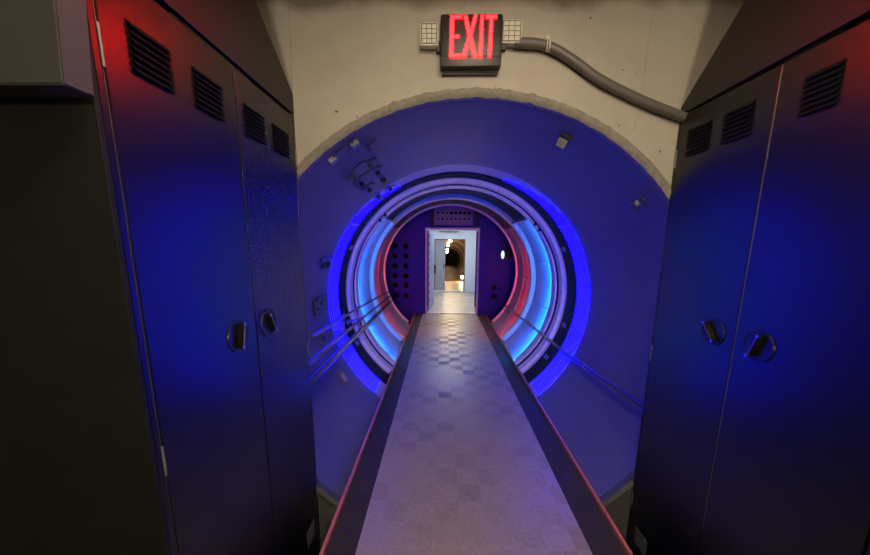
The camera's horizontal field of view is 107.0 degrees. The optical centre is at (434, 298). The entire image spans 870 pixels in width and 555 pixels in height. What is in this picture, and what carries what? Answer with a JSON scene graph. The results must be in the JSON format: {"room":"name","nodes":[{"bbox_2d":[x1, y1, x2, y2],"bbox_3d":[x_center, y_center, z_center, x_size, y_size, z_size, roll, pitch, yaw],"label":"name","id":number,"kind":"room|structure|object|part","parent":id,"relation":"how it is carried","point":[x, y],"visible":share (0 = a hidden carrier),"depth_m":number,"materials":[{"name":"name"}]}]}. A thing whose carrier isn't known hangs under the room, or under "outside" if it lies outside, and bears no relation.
{"room":"vortex tunnel walkway","nodes":[
{"label":"vortex tunnel walkway","id":0,"kind":"room"},
{"bbox_2d":[370,209,514,325],"bbox_3d":[0.298,-0.606,6.830,3.800,3.750,0.100,1,10,1],"label":"wall","id":1,"kind":"structure","parent":0,"point":[493,269],"depth_m":6.76,"materials":[{"name":"paint"}]},
{"bbox_2d":[427,231,435,310],"bbox_3d":[-0.061,-0.662,7.388,0.111,1.738,0.925,2,10,7],"label":"open door","id":2,"kind":"structure","parent":1,"relation":"in","point":[431,268],"depth_m":7.34,"materials":[{"name":"blue paint"}]},
{"bbox_2d":[430,208,433,225],"bbox_3d":[-0.065,-1.794,6.554,0.070,0.620,0.049,1,10,1],"label":"column","id":3,"kind":"structure","parent":1,"relation":"attached to","point":[432,209],"depth_m":6.55,"materials":[{"name":"metal"}]},
{"bbox_2d":[425,228,479,313],"bbox_3d":[0.357,-0.568,6.830,1.120,1.835,0.150,1,10,1],"label":"door frame","id":4,"kind":"structure","parent":1,"relation":"in","point":[426,229],"depth_m":6.76,"materials":[{"name":"beige paint"}]},
{"bbox_2d":[434,206,472,224],"bbox_3d":[0.380,-1.707,6.568,0.790,0.390,0.031,1,10,1],"label":"plate","id":5,"kind":"object","parent":1,"relation":"attached to","point":[443,215],"visible":0.96,"depth_m":6.57,"materials":[{"name":"paint"}]},
{"bbox_2d":[475,211,478,226],"bbox_3d":[0.855,-1.784,6.535,0.070,0.620,0.049,1,10,1],"label":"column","id":6,"kind":"structure","parent":1,"relation":"attached to","point":[476,212],"depth_m":6.54,"materials":[{"name":"metal"}]},
{"bbox_2d":[501,249,512,259],"bbox_3d":[1.463,-0.911,6.595,0.236,0.210,0.204,1,10,1],"label":"lamp","id":7,"kind":"object","parent":1,"relation":"attached to","point":[506,254],"visible":1,"depth_m":6.54,"materials":[{"name":"black"}]},
{"bbox_2d":[427,281,474,311],"bbox_3d":[0.458,-0.194,10.002,2.500,0.050,6.012,1,10,1],"label":"floor","id":8,"kind":"structure","parent":0,"point":[443,301],"depth_m":8.51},
{"bbox_2d":[375,199,528,341],"bbox_3d":[0.271,-0.388,5.476,2.546,2.536,1.069,1,10,1],"label":"lining","id":9,"kind":"object","parent":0,"point":[503,322],"visible":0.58,"depth_m":5.56,"materials":[{"name":"plastic"}]},
{"bbox_3d":[-0.906,-0.092,5.554,0.195,0.629,1.069,1,10,1],"label":"panel","id":10,"kind":"part","parent":9,"relation":"part of","materials":[{"name":"plastic"}]},
{"bbox_3d":[-0.837,-0.808,5.427,0.323,0.810,1.069,1,10,1],"label":"panel","id":11,"kind":"part","parent":9,"relation":"part of","materials":[{"name":"metal"}]},
{"bbox_3d":[-0.615,0.439,5.640,0.445,0.460,1.069,1,10,1],"label":"panel","id":12,"kind":"part","parent":9,"relation":"part of","materials":[{"name":"plastic"}]},
{"bbox_2d":[370,194,535,341],"bbox_3d":[0.260,-0.434,4.906,2.536,2.250,0.215,1,10,1],"label":"ring","id":13,"kind":"object","parent":9,"relation":"attached to","point":[532,272],"visible":0.87,"depth_m":4.79,"materials":[{"name":"paint"}]},
{"bbox_2d":[375,261,398,331],"bbox_3d":[-0.763,-0.139,5.045,0.372,1.380,0.090,1,10,1],"label":"light","id":14,"kind":"object","parent":13,"relation":"hanging from","point":[376,261],"depth_m":5.08,"materials":[{"name":"plastic"}]},
{"bbox_2d":[503,248,529,333],"bbox_3d":[1.280,-0.116,5.003,0.372,1.380,0.090,1,10,1],"label":"light","id":15,"kind":"object","parent":13,"relation":"hanging from","point":[511,325],"depth_m":5.01,"materials":[{"name":"plastic"}]},
{"bbox_3d":[0.279,-1.412,5.297,1.931,0.458,1.069,1,10,1],"label":"overhead panel","id":16,"kind":"part","parent":9,"relation":"part of","materials":[{"name":"metal"}]},
{"bbox_3d":[1.144,0.459,5.604,0.445,0.460,1.069,1,10,1],"label":"panel","id":17,"kind":"part","parent":9,"relation":"part of","materials":[{"name":"plastic"}]},
{"bbox_3d":[1.386,-0.783,5.382,0.323,0.810,1.069,1,10,1],"label":"panel","id":18,"kind":"part","parent":9,"relation":"part of","materials":[{"name":"plastic"}]},
{"bbox_3d":[1.444,-0.065,5.505,0.195,0.629,1.069,1,10,1],"label":"panel","id":19,"kind":"part","parent":9,"relation":"part of","materials":[{"name":"plastic"}]},
{"bbox_2d":[427,230,477,291],"bbox_3d":[0.469,-1.363,9.865,2.500,2.300,0.120,1,10,1],"label":"wall","id":20,"kind":"structure","parent":0,"point":[469,235],"depth_m":9.77,"materials":[{"name":"paint"}]},
{"bbox_2d":[434,239,465,290],"bbox_3d":[0.448,-1.038,9.917,0.936,1.582,0.150,1,10,1],"label":"door","id":21,"kind":"structure","parent":20,"relation":"in","point":[439,255],"depth_m":9.87,"materials":[{"name":"grey paint"}]},
{"bbox_2d":[445,262,462,280],"bbox_3d":[1.108,-2.658,26.824,1.000,1.030,28.210,1,10,2],"label":"floor","id":22,"kind":"structure","parent":0,"point":[451,274],"depth_m":17.33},
{"bbox_2d":[445,240,463,275],"bbox_3d":[1.211,-3.338,27.211,2.240,3.802,29.236,1,10,2],"label":"wall","id":23,"kind":"structure","parent":0,"point":[451,256],"depth_m":29.47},
{"bbox_2d":[445,247,460,268],"bbox_3d":[1.289,-3.598,29.357,2.200,2.200,0.120,1,10,1],"label":"rib","id":24,"kind":"object","parent":23,"relation":"attached to","point":[447,247],"visible":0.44,"depth_m":29.21,"materials":[{"name":"brown metal"}]},
{"bbox_2d":[445,244,463,270],"bbox_3d":[1.089,-2.944,23.891,2.200,2.200,0.120,1,10,1],"label":"rib","id":25,"kind":"object","parent":23,"relation":"attached to","point":[449,244],"visible":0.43,"depth_m":23.74,"materials":[{"name":"brown metal"}]},
{"bbox_2d":[445,240,463,274],"bbox_3d":[0.889,-2.290,18.425,2.200,2.200,0.120,1,10,1],"label":"rib","id":26,"kind":"object","parent":23,"relation":"attached to","point":[445,240],"visible":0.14,"depth_m":18.20,"materials":[{"name":"brown metal"}]},
{"bbox_2d":[358,189,551,360],"bbox_3d":[0.246,-0.191,4.347,2.536,2.536,0.960,1,10,1],"label":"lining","id":27,"kind":"object","parent":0,"point":[524,334],"visible":0.42,"depth_m":4.44,"materials":[{"name":"paint"}]},
{"bbox_3d":[-0.988,-0.231,4.368,0.068,0.605,0.960,1,10,1],"label":"panel","id":28,"kind":"part","parent":27,"relation":"part of","materials":[{"name":"metal"}]},
{"bbox_3d":[-0.930,0.212,4.444,0.125,0.288,0.960,1,10,1],"label":"panel","id":29,"kind":"part","parent":27,"relation":"part of","materials":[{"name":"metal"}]},
{"bbox_3d":[-0.807,-0.800,4.265,0.329,0.551,0.960,1,10,1],"label":"panel","id":30,"kind":"part","parent":27,"relation":"part of","materials":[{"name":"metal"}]},
{"bbox_3d":[-0.654,0.606,4.507,0.472,0.511,0.960,1,10,1],"label":"panel","id":31,"kind":"part","parent":27,"relation":"part of","materials":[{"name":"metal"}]},
{"bbox_2d":[354,185,556,364],"bbox_3d":[0.236,-0.238,3.829,2.516,2.247,0.215,1,10,1],"label":"ring","id":32,"kind":"object","parent":27,"relation":"attached to","point":[533,344],"visible":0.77,"depth_m":3.76,"materials":[{"name":"grey paint"}]},
{"bbox_2d":[358,277,390,356],"bbox_3d":[-0.756,-0.106,3.938,0.397,1.727,0.090,1,10,1],"label":"light","id":33,"kind":"object","parent":32,"relation":"hanging from","point":[378,344],"depth_m":4.01,"materials":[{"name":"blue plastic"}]},
{"bbox_2d":[353,184,558,366],"bbox_3d":[0.234,-0.221,3.733,2.516,2.247,0.039,1,10,1],"label":"ring","id":34,"kind":"object","parent":32,"relation":"attached to","point":[547,329],"visible":0.3,"depth_m":3.69,"materials":[{"name":"black"}]},
{"bbox_2d":[346,178,566,373],"bbox_3d":[0.232,-0.206,3.645,2.516,2.247,0.139,1,10,1],"label":"ring","id":35,"kind":"object","parent":34,"relation":"attached to","point":[534,357],"visible":0.75,"depth_m":3.59,"materials":[{"name":"grey paint"}]},
{"bbox_2d":[338,172,576,383],"bbox_3d":[0.227,-0.174,3.456,2.536,2.264,0.243,1,10,1],"label":"ring","id":36,"kind":"object","parent":35,"relation":"attached to","point":[551,352],"depth_m":3.41,"materials":[{"name":"grey metal"}]},
{"bbox_3d":[-0.902,0.234,3.564,0.122,0.322,0.022,1,10,1],"label":"pipe bracket","id":37,"kind":"part","parent":36,"relation":"part of","materials":[{"name":"grey metal"}]},
{"bbox_2d":[516,223,551,358],"bbox_3d":[1.228,-0.083,3.897,0.397,1.727,0.090,1,10,1],"label":"light","id":38,"kind":"object","parent":32,"relation":"hanging from","point":[545,319],"depth_m":3.94,"materials":[{"name":"plastic"}]},
{"bbox_3d":[0.254,-1.253,4.162,1.787,0.381,0.960,1,10,1],"label":"overhead panel","id":39,"kind":"part","parent":27,"relation":"part of","materials":[{"name":"metal"}]},
{"bbox_3d":[1.133,0.626,4.470,0.472,0.511,0.960,1,10,1],"label":"panel","id":40,"kind":"part","parent":27,"relation":"part of","materials":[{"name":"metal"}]},
{"bbox_3d":[1.308,-0.776,4.221,0.329,0.551,0.960,1,10,1],"label":"panel","id":41,"kind":"part","parent":27,"relation":"part of","materials":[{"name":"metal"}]},
{"bbox_3d":[1.415,0.239,4.396,0.125,0.288,0.960,1,10,1],"label":"panel","id":42,"kind":"part","parent":27,"relation":"part of","materials":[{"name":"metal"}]},
{"bbox_3d":[1.479,-0.203,4.317,0.068,0.605,0.960,1,10,1],"label":"panel","id":43,"kind":"part","parent":27,"relation":"part of","materials":[{"name":"metal"}]},
{"bbox_2d":[298,101,667,497],"bbox_3d":[0.202,0.145,2.417,2.536,2.536,1.280,1,10,1],"label":"wall","id":44,"kind":"structure","parent":0,"point":[600,426],"depth_m":2.25,"materials":[{"name":"paint"}]},
{"bbox_2d":[313,294,327,316],"bbox_3d":[-1.008,0.050,2.859,0.040,0.150,0.300,1,10,1],"label":"square plate","id":45,"kind":"object","parent":44,"relation":"attached to","point":[320,304],"visible":1,"depth_m":2.82,"materials":[{"name":"paint"}]},
{"bbox_2d":[317,332,327,346],"bbox_3d":[-0.991,0.352,2.838,0.034,0.090,0.160,1,10,1],"label":"cover plate","id":46,"kind":"object","parent":44,"relation":"attached to","point":[322,339],"visible":0.96,"depth_m":2.81,"materials":[{"name":"blue paint"}]},
{"bbox_2d":[320,257,333,268],"bbox_3d":[-0.951,-0.317,2.798,0.068,0.110,0.377,-1,10,-6],"label":"wall bracket","id":47,"kind":"object","parent":44,"relation":"attached to","point":[322,266],"visible":1,"depth_m":2.76,"materials":[{"name":"black metal"}]},
{"bbox_2d":[324,313,344,343],"bbox_3d":[-0.893,0.287,2.862,0.198,0.328,0.022,1,10,1],"label":"bracket","id":48,"kind":"object","parent":44,"relation":"attached to","point":[343,329],"visible":0.77,"depth_m":2.85,"materials":[{"name":"grey metal"}]},
{"bbox_2d":[309,290,393,338],"bbox_3d":[-0.824,0.011,4.331,0.107,0.499,5.066,0,10,-2],"label":"pipe","id":49,"kind":"object","parent":48,"relation":"attached to","point":[323,329],"visible":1,"depth_m":2.51,"materials":[{"name":"grey metal"}]},
{"bbox_2d":[310,296,397,385],"bbox_3d":[-0.811,0.224,4.369,0.115,0.397,5.063,0,10,-1],"label":"pipe","id":50,"kind":"object","parent":48,"relation":"attached to","point":[326,364],"visible":0.76,"depth_m":2.60,"materials":[{"name":"metal"}]},
{"bbox_2d":[336,369,349,386],"bbox_3d":[-0.835,0.716,2.926,0.086,0.125,0.120,1,10,1],"label":"cover plate","id":51,"kind":"object","parent":44,"relation":"attached to","point":[341,375],"visible":1,"depth_m":2.91,"materials":[{"name":"blue paint"}]},
{"bbox_2d":[328,139,360,164],"bbox_3d":[-0.478,-0.761,1.633,0.170,0.125,0.155,1,10,1],"label":"wall bracket","id":52,"kind":"object","parent":44,"relation":"attached to","point":[355,143],"visible":1,"depth_m":1.66,"materials":[{"name":"black metal"}]},
{"bbox_2d":[332,346,371,399],"bbox_3d":[-0.787,0.710,3.046,0.371,0.541,0.016,1,10,1],"label":"weld seam","id":53,"kind":"object","parent":44,"relation":"attached to","point":[332,346],"visible":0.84,"depth_m":3.06,"materials":[{"name":"paint"}]},
{"bbox_2d":[347,157,375,181],"bbox_3d":[-0.456,-0.823,2.016,0.183,0.139,0.272,-2,10,-16],"label":"wall bracket","id":54,"kind":"object","parent":44,"relation":"attached to","point":[353,177],"visible":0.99,"depth_m":1.99,"materials":[{"name":"black metal"}]},
{"bbox_2d":[352,165,382,188],"bbox_3d":[-0.466,-0.856,2.241,0.198,0.158,0.309,0,10,-5],"label":"wall bracket","id":55,"kind":"object","parent":44,"relation":"attached to","point":[377,173],"visible":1,"depth_m":2.13,"materials":[{"name":"black metal"}]},
{"bbox_2d":[362,182,374,192],"bbox_3d":[-0.520,-0.869,2.495,0.098,0.086,0.279,0,10,-3],"label":"wall bracket","id":56,"kind":"object","parent":44,"relation":"attached to","point":[370,190],"visible":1,"depth_m":2.42,"materials":[{"name":"black metal"}]},
{"bbox_2d":[366,138,375,151],"bbox_3d":[-0.357,-0.859,1.789,0.045,0.052,0.162,-4,11,-22],"label":"wall bracket","id":57,"kind":"object","parent":44,"relation":"attached to","point":[369,149],"visible":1,"depth_m":1.77,"materials":[{"name":"black metal"}]},
{"bbox_2d":[380,177,387,184],"bbox_3d":[-0.412,-0.954,2.603,0.057,0.055,0.050,1,10,1],"label":"wall bracket","id":58,"kind":"object","parent":44,"relation":"attached to","point":[383,180],"visible":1,"depth_m":2.58,"materials":[{"name":"black metal"}]},
{"bbox_2d":[328,164,589,397],"bbox_3d":[0.220,0.008,3.203,2.544,2.544,0.314,1,10,1],"label":"channel","id":59,"kind":"object","parent":44,"relation":"attached to","point":[488,171],"visible":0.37,"depth_m":3.10,"materials":[{"name":"grey metal"}]},
{"bbox_2d":[329,216,374,390],"bbox_3d":[-0.812,0.082,3.114,0.428,1.730,0.013,1,10,1],"label":"tube","id":60,"kind":"object","parent":59,"relation":"attached to","point":[355,216],"visible":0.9,"depth_m":3.10,"materials":[{"name":"black"}]},
{"bbox_2d":[330,208,375,388],"bbox_3d":[-0.811,0.038,3.156,0.428,1.803,0.013,1,10,1],"label":"tube","id":61,"kind":"object","parent":59,"relation":"attached to","point":[363,208],"visible":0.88,"depth_m":3.14,"materials":[{"name":"black"}]},
{"bbox_2d":[332,201,376,386],"bbox_3d":[-0.806,-0.003,3.199,0.436,1.870,0.013,1,10,1],"label":"tube","id":62,"kind":"object","parent":59,"relation":"attached to","point":[372,201],"visible":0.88,"depth_m":3.18,"materials":[{"name":"black"}]},
{"bbox_2d":[334,195,381,384],"bbox_3d":[-0.767,-0.041,3.241,0.512,1.931,0.013,1,10,1],"label":"tube","id":63,"kind":"object","parent":59,"relation":"attached to","point":[381,195],"visible":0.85,"depth_m":3.21,"materials":[{"name":"black"}]},
{"bbox_2d":[335,191,389,382],"bbox_3d":[-0.725,-0.076,3.284,0.592,1.986,0.013,1,10,1],"label":"tube","id":64,"kind":"object","parent":59,"relation":"attached to","point":[389,191],"visible":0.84,"depth_m":3.27,"materials":[{"name":"black"}]},
{"bbox_2d":[337,186,399,380],"bbox_3d":[-0.682,-0.108,3.327,0.675,2.034,0.013,1,10,1],"label":"tube","id":65,"kind":"object","parent":59,"relation":"attached to","point":[399,186],"visible":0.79,"depth_m":3.30,"materials":[{"name":"black"}]},
{"bbox_2d":[503,180,578,383],"bbox_3d":[1.060,-0.118,3.286,0.812,2.096,0.013,1,10,1],"label":"tube","id":66,"kind":"object","parent":59,"relation":"attached to","point":[503,180],"visible":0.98,"depth_m":3.24,"materials":[{"name":"black"}]},
{"bbox_2d":[516,184,580,385],"bbox_3d":[1.113,-0.086,3.240,0.704,2.049,0.013,1,10,1],"label":"tube","id":67,"kind":"object","parent":59,"relation":"attached to","point":[516,184],"visible":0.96,"depth_m":3.20,"materials":[{"name":"black"}]},
{"bbox_2d":[528,189,582,387],"bbox_3d":[1.164,-0.049,3.196,0.601,1.991,0.013,1,10,1],"label":"tube","id":68,"kind":"object","parent":59,"relation":"attached to","point":[528,189],"visible":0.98,"depth_m":3.17,"materials":[{"name":"black"}]},
{"bbox_2d":[535,196,584,389],"bbox_3d":[1.211,-0.007,3.152,0.503,1.924,0.013,1,10,1],"label":"tube","id":69,"kind":"object","parent":59,"relation":"attached to","point":[539,196],"visible":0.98,"depth_m":3.13,"materials":[{"name":"black"}]},
{"bbox_2d":[536,204,586,391],"bbox_3d":[1.247,0.040,3.110,0.428,1.848,0.013,1,10,1],"label":"tube","id":70,"kind":"object","parent":59,"relation":"attached to","point":[550,204],"visible":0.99,"depth_m":3.10,"materials":[{"name":"black"}]},
{"bbox_2d":[537,213,588,393],"bbox_3d":[1.246,0.090,3.069,0.428,1.763,0.013,1,10,1],"label":"tube","id":71,"kind":"object","parent":59,"relation":"attached to","point":[561,213],"visible":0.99,"depth_m":3.06,"materials":[{"name":"black"}]},
{"bbox_2d":[530,179,591,256],"bbox_3d":[1.094,-0.682,2.770,0.590,0.676,0.010,1,10,1],"label":"weld seam","id":72,"kind":"object","parent":44,"relation":"attached to","point":[530,179],"visible":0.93,"depth_m":2.76,"materials":[{"name":"paint"}]},
{"bbox_2d":[555,132,572,148],"bbox_3d":[0.697,-0.855,1.741,0.084,0.081,0.050,1,10,1],"label":"wall bracket","id":73,"kind":"object","parent":44,"relation":"attached to","point":[563,138],"visible":1,"depth_m":1.75,"materials":[{"name":"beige metal"}]},
{"bbox_3d":[0.693,-0.856,1.750,0.075,0.080,0.006,1,10,1],"label":"plate","id":74,"kind":"part","parent":73,"relation":"part of","materials":[{"name":"grey metal"}]},
{"bbox_2d":[631,195,647,209],"bbox_3d":[1.128,-0.529,1.778,0.083,0.067,0.154,6,11,28],"label":"wall bracket","id":75,"kind":"object","parent":44,"relation":"attached to","point":[634,203],"visible":1,"depth_m":1.81,"materials":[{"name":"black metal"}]},
{"bbox_3d":[1.290,0.581,2.712,0.097,0.061,0.024,1,10,1],"label":"bracket","id":76,"kind":"object","parent":44,"relation":"attached to","visible":0},
{"bbox_2d":[493,296,642,408],"bbox_3d":[1.255,0.302,4.335,0.047,0.196,5.055,0,10,0],"label":"pipe","id":77,"kind":"object","parent":76,"relation":"attached to","point":[624,393],"visible":0.79,"depth_m":2.65,"materials":[{"name":"grey metal"}]},
{"bbox_2d":[169,0,845,547],"bbox_3d":[0.235,0.062,1.721,3.200,3.270,0.030,1,10,1],"label":"wall","id":78,"kind":"structure","parent":0,"point":[352,59],"depth_m":1.50,"materials":[{"name":"beige paint"}]},
{"bbox_2d":[288,0,297,164],"bbox_3d":[-0.677,-1.034,1.536,0.022,0.748,0.010,1,10,1],"label":"trim","id":79,"kind":"structure","parent":78,"relation":"attached to","point":[289,4],"depth_m":1.52,"materials":[{"name":"beige paint"}]},
{"bbox_2d":[326,506,337,520],"bbox_3d":[-0.596,1.274,1.910,0.080,0.065,0.048,1,10,1],"label":"trim","id":80,"kind":"structure","parent":78,"relation":"attached to","point":[331,510],"depth_m":1.89,"materials":[{"name":"beige paint"}]},
{"bbox_2d":[309,292,395,364],"bbox_3d":[-0.831,0.124,4.351,0.129,0.404,5.063,0,10,-1],"label":"pipe","id":81,"kind":"object","parent":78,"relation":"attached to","point":[315,357],"visible":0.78,"depth_m":2.60,"materials":[{"name":"grey metal"}]},
{"bbox_2d":[420,14,521,75],"bbox_3d":[0.160,-1.151,1.463,0.460,0.225,0.064,1,10,1],"label":"exit sign","id":82,"kind":"object","parent":78,"relation":"attached to","point":[469,44],"visible":0.99,"depth_m":1.44,"materials":[{"name":"black plastic"}]},
{"bbox_2d":[420,22,439,53],"bbox_3d":[-0.020,-1.187,1.463,0.098,0.110,0.052,1,10,1],"label":"lamp","id":83,"kind":"object","parent":82,"relation":"attached to","point":[429,32],"depth_m":1.45,"materials":[{"name":"white plastic"}]},
{"bbox_3d":[0.162,-1.057,1.502,0.257,0.026,0.019,1,10,1],"label":"mounting plate","id":84,"kind":"part","parent":82,"relation":"part of","materials":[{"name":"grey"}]},
{"bbox_2d":[502,19,521,51],"bbox_3d":[0.343,-1.192,1.454,0.096,0.111,0.052,1,10,1],"label":"lamp","id":85,"kind":"object","parent":82,"relation":"attached to","point":[511,29],"depth_m":1.43,"materials":[{"name":"white plastic"}]},
{"bbox_2d":[297,87,670,508],"bbox_3d":[0.187,0.258,1.757,2.560,2.564,0.060,1,10,1],"label":"trim","id":86,"kind":"structure","parent":78,"relation":"attached to","point":[623,145],"depth_m":1.55,"materials":[{"name":"beige paint"}]},
{"bbox_2d":[513,35,688,122],"bbox_3d":[0.768,-1.012,1.479,0.820,0.375,0.052,1,10,1],"label":"conduit","id":87,"kind":"object","parent":78,"relation":"attached to","point":[545,45],"visible":0.98,"depth_m":1.47,"materials":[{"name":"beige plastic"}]},
{"bbox_2d":[608,513,617,526],"bbox_3d":[1.012,1.292,1.877,0.085,0.065,0.048,1,10,1],"label":"trim","id":88,"kind":"structure","parent":78,"relation":"attached to","point":[613,516],"depth_m":1.85,"materials":[{"name":"beige paint"}]},
{"bbox_2d":[633,0,654,129],"bbox_3d":[0.967,-1.089,1.489,0.034,0.574,0.007,1,10,1],"label":"trim","id":89,"kind":"structure","parent":78,"relation":"attached to","point":[653,0],"depth_m":1.48,"materials":[{"name":"beige paint"}]},
{"bbox_2d":[845,14,869,30],"bbox_3d":[1.794,0.762,-2.306,0.100,3.240,8.275,1,10,1],"label":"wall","id":90,"kind":"structure","parent":0,"point":[867,17],"depth_m":1.40,"materials":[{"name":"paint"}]},
{"bbox_3d":[0.284,-0.483,6.019,3.600,3.600,0.025,1,10,1],"label":"wall","id":91,"kind":"structure","parent":0,"visible":0},
{"bbox_2d":[383,204,517,322],"bbox_3d":[0.285,-0.636,6.006,2.660,2.353,0.059,1,10,1],"label":"ring","id":92,"kind":"object","parent":91,"relation":"attached to","point":[475,209],"visible":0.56,"depth_m":5.95,"materials":[{"name":"paint"}]},
{"bbox_3d":[0.132,2.388,-1.985,3.200,0.100,8.275,1,10,1],"label":"floor","id":93,"kind":"structure","parent":0,"visible":0},
{"bbox_2d":[0,0,320,554],"bbox_3d":[-0.963,0.178,1.264,0.576,3.120,0.961,1,10,1],"label":"locker","id":94,"kind":"object","parent":93,"relation":"on","point":[156,397],"visible":1,"depth_m":0.85,"materials":[{"name":"metal"}]},
{"bbox_3d":[-0.988,0.533,0.844,0.550,2.565,0.012,1,10,1],"label":"panel","id":95,"kind":"part","parent":94,"relation":"part of","materials":[{"name":"black paint"}]},
{"bbox_2d":[125,18,177,94],"bbox_3d":[-0.695,-0.591,0.797,0.010,0.110,0.122,1,10,1],"label":"vent","id":96,"kind":"object","parent":94,"relation":"attached to","point":[149,59],"depth_m":0.79,"materials":[{"name":"black metal"}]},
{"bbox_3d":[-0.715,0.455,1.085,0.015,2.460,0.456,1,10,1],"label":"door","id":97,"kind":"part","parent":94,"relation":"part of","materials":[{"name":"black paint"}]},
{"bbox_2d":[191,65,226,122],"bbox_3d":[-0.691,-0.625,0.993,0.010,0.110,0.128,1,10,1],"label":"vent","id":98,"kind":"object","parent":94,"relation":"attached to","point":[208,100],"depth_m":0.98,"materials":[{"name":"black metal"}]},
{"bbox_3d":[-0.699,-1.084,1.054,0.018,0.547,0.928,1,10,1],"label":"filler panel","id":99,"kind":"part","parent":94,"relation":"part of","materials":[{"name":"black paint"}]},
{"bbox_3d":[-0.699,0.131,1.147,0.005,0.118,0.118,1,10,1],"label":"handle","id":100,"kind":"part","parent":94,"relation":"part of","materials":[{"name":"black metal"}]},
{"bbox_2d":[243,102,267,144],"bbox_3d":[-0.685,-0.668,1.237,0.010,0.110,0.136,1,10,1],"label":"vent","id":101,"kind":"object","parent":94,"relation":"attached to","point":[254,119],"depth_m":1.23,"materials":[{"name":"metal"}]},
{"bbox_3d":[-0.695,0.099,1.347,0.005,0.118,0.118,1,10,1],"label":"handle","id":102,"kind":"part","parent":94,"relation":"part of","materials":[{"name":"black metal"}]},
{"bbox_3d":[-0.704,0.376,1.536,0.015,2.460,0.448,1,10,1],"label":"door","id":103,"kind":"part","parent":94,"relation":"part of","materials":[{"name":"black paint"}]},
{"bbox_2d":[272,122,290,158],"bbox_3d":[-0.681,-0.703,1.437,0.010,0.110,0.142,1,10,1],"label":"vent","id":104,"kind":"object","parent":94,"relation":"attached to","point":[281,148],"depth_m":1.43,"materials":[{"name":"grey metal"}]},
{"bbox_3d":[-0.701,1.326,1.821,0.002,0.100,0.100,1,10,1],"label":"plate","id":105,"kind":"part","parent":94,"relation":"part of","materials":[{"name":"grey paint"}]},
{"bbox_2d":[319,313,632,554],"bbox_3d":[0.227,1.251,2.828,1.514,0.485,8.351,1,10,1],"label":"walkway","id":106,"kind":"object","parent":93,"relation":"on","point":[459,454],"visible":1,"depth_m":2.16,"materials":[{"name":"tile"}]},
{"bbox_2d":[626,0,869,554],"bbox_3d":[1.426,0.205,1.214,0.626,3.120,0.961,1,10,1],"label":"locker","id":107,"kind":"object","parent":93,"relation":"on","point":[754,435],"visible":0.95,"depth_m":1.10,"materials":[{"name":"metal"}]},
{"bbox_3d":[1.137,1.343,1.782,0.002,0.100,0.100,1,10,1],"label":"plate","id":108,"kind":"part","parent":107,"relation":"part of","materials":[{"name":"grey paint"}]},
{"bbox_2d":[684,119,711,157],"bbox_3d":[1.148,-0.699,1.411,0.010,0.120,0.130,1,10,1],"label":"vent","id":109,"kind":"object","parent":107,"relation":"attached to","point":[698,138],"depth_m":1.40,"materials":[{"name":"grey metal"}]},
{"bbox_3d":[1.150,0.397,1.498,0.015,2.460,0.448,1,10,1],"label":"door","id":110,"kind":"part","parent":107,"relation":"part of","materials":[{"name":"black paint"}]},
{"bbox_3d":[1.139,0.135,1.324,0.005,0.118,0.118,1,10,1],"label":"handle","id":111,"kind":"part","parent":107,"relation":"part of","materials":[{"name":"black"}]},
{"bbox_2d":[718,99,755,144],"bbox_3d":[1.143,-0.666,1.224,0.010,0.120,0.130,1,10,1],"label":"vent","id":112,"kind":"object","parent":107,"relation":"attached to","point":[738,121],"depth_m":1.22,"materials":[{"name":"grey metal"}]},
{"bbox_3d":[1.135,0.166,1.133,0.005,0.118,0.118,1,10,1],"label":"handle","id":113,"kind":"part","parent":107,"relation":"part of","materials":[{"name":"black"}]},
{"bbox_3d":[1.159,-1.063,1.016,0.018,0.556,0.928,1,10,1],"label":"filler panel","id":114,"kind":"part","parent":107,"relation":"part of","materials":[{"name":"black paint"}]},
{"bbox_3d":[1.140,0.476,1.046,0.015,2.460,0.456,1,10,1],"label":"door","id":115,"kind":"part","parent":107,"relation":"part of","materials":[{"name":"black paint"}]},
{"bbox_2d":[796,57,846,117],"bbox_3d":[1.137,-0.619,0.953,0.010,0.120,0.104,1,10,1],"label":"vent","id":116,"kind":"object","parent":107,"relation":"attached to","point":[822,90],"depth_m":0.95,"materials":[{"name":"black metal"}]},
{"bbox_3d":[-1.505,0.724,-2.238,0.100,3.240,8.275,1,10,1],"label":"wall","id":117,"kind":"structure","parent":0,"visible":0},
{"bbox_2d":[0,0,93,96],"bbox_3d":[-0.985,-0.893,0.537,0.788,1.000,0.056,1,10,1],"label":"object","id":118,"kind":"structure","parent":117,"relation":"attached to","point":[45,48],"depth_m":0.58,"materials":[{"name":"grey paint"}]}
]}

